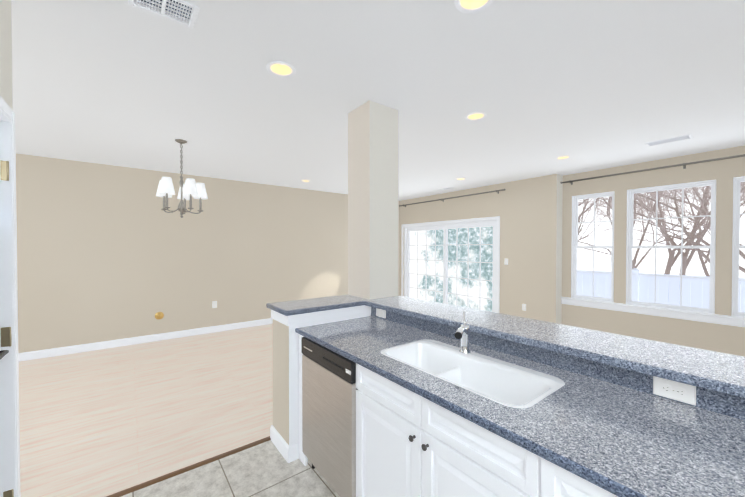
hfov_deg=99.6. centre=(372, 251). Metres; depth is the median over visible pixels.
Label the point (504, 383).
sink basin
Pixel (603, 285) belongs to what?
fence
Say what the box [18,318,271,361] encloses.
baseboard
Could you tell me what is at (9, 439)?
door frame
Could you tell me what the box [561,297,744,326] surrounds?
window sill
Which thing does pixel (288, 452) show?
baseboard
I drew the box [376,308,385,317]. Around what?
outlet
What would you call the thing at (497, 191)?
curtain rod
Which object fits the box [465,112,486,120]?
recessed light
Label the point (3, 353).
door handle
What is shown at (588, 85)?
ceiling
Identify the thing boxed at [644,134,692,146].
ceiling vent
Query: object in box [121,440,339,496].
floor
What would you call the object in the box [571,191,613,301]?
window
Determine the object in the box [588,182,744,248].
tree
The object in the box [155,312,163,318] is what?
cap
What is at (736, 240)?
window
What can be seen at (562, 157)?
recessed light
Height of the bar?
0.036 m
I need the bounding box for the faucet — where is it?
[454,311,470,353]
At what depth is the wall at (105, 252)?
5.05 m
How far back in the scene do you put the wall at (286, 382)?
2.26 m
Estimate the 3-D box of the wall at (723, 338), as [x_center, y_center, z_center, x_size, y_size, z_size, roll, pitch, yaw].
[4.875,0.089,3.473,0.160,2.740,5.050,-1,1,-38]
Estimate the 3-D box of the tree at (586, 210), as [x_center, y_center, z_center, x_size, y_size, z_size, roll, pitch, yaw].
[8.051,-1.707,10.501,10.411,8.191,8.303,-1,1,-38]
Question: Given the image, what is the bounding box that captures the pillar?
[348,100,398,298]
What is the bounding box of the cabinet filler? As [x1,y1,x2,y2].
[299,334,306,465]
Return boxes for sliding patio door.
[401,216,499,312]
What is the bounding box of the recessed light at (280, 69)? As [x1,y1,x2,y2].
[266,61,295,76]
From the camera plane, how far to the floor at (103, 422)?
2.92 m
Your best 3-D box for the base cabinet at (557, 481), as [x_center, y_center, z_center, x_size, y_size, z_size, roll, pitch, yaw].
[0.883,1.042,0.945,0.644,0.897,0.452,-1,1,-38]
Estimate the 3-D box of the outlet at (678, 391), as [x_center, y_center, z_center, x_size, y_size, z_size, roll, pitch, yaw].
[1.118,0.515,1.169,0.009,0.072,0.116,-1,1,-38]
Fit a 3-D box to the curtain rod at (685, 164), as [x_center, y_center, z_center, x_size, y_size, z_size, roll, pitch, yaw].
[4.156,-1.142,4.179,0.096,0.066,3.082,-1,1,-38]
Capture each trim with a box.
[106,436,270,496]
[271,305,370,325]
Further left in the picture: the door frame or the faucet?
the door frame
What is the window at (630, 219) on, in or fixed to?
in the wall at (723, 338)
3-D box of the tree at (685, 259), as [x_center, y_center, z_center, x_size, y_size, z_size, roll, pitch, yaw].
[9.727,-2.385,8.976,9.260,9.577,8.437,-1,1,-38]
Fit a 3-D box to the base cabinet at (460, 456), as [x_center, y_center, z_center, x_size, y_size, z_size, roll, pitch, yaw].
[0.453,1.035,1.500,0.644,0.897,0.946,-1,1,-38]
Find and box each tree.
[578,182,744,276]
[578,187,744,272]
[578,190,678,268]
[578,191,690,240]
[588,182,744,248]
[595,185,744,267]
[634,184,744,288]
[636,187,744,301]
[668,183,744,205]
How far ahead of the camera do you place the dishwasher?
1.84 m
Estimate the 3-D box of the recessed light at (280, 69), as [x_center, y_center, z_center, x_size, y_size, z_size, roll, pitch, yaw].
[-0.632,-1.304,2.182,0.196,0.092,0.196,-1,1,-38]
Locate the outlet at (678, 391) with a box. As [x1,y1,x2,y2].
[653,376,695,405]
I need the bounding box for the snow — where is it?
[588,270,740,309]
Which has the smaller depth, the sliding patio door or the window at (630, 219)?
the window at (630, 219)
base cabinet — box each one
[356,363,540,496]
[541,458,617,496]
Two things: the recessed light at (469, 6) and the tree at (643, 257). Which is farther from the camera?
the tree at (643, 257)
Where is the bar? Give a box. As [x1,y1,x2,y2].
[266,295,744,397]
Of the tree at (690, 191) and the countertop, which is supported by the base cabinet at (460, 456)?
the countertop
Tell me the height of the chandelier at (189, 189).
0.892 m
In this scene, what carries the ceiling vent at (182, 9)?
in the ceiling
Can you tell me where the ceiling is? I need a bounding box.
[11,0,744,200]
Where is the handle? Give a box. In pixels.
[408,435,428,450]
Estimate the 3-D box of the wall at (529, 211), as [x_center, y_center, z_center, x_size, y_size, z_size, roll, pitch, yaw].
[2.059,0.048,6.921,0.400,2.740,3.850,-1,1,-38]
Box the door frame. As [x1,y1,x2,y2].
[0,96,19,496]
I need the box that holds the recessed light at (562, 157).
[555,155,570,159]
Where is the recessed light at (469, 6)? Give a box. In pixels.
[455,0,492,12]
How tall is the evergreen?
8.000 m
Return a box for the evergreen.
[410,226,492,311]
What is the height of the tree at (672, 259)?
9.352 m
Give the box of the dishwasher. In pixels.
[301,337,357,496]
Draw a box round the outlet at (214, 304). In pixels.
[212,301,216,307]
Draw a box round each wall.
[0,0,12,110]
[16,153,399,352]
[272,313,370,445]
[373,316,739,419]
[400,174,562,323]
[562,145,744,356]
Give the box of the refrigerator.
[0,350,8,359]
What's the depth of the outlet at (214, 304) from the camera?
5.59 m
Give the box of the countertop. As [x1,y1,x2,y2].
[295,307,744,496]
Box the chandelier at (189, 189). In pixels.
[156,139,207,217]
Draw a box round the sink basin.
[380,339,564,407]
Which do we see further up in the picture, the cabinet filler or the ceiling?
the ceiling
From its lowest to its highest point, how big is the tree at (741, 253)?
9.613 m
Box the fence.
[577,268,744,311]
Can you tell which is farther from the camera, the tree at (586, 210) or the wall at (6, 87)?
the tree at (586, 210)
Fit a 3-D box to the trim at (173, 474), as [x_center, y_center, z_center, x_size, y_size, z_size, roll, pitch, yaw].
[-1.316,1.472,2.089,1.310,0.009,0.052,-1,1,-38]
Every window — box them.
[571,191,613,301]
[626,180,715,313]
[732,176,744,316]
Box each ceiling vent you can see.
[128,0,198,27]
[437,187,453,190]
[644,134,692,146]
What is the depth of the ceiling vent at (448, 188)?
6.58 m
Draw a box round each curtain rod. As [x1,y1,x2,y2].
[399,189,504,206]
[560,154,744,184]
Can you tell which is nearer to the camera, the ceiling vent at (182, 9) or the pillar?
the ceiling vent at (182, 9)
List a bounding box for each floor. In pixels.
[18,324,272,496]
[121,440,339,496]
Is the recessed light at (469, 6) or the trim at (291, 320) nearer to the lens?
the recessed light at (469, 6)
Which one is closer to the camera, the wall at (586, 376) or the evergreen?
the wall at (586, 376)
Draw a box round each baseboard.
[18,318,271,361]
[270,425,298,462]
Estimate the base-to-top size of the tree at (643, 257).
9.339 m
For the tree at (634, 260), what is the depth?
9.88 m

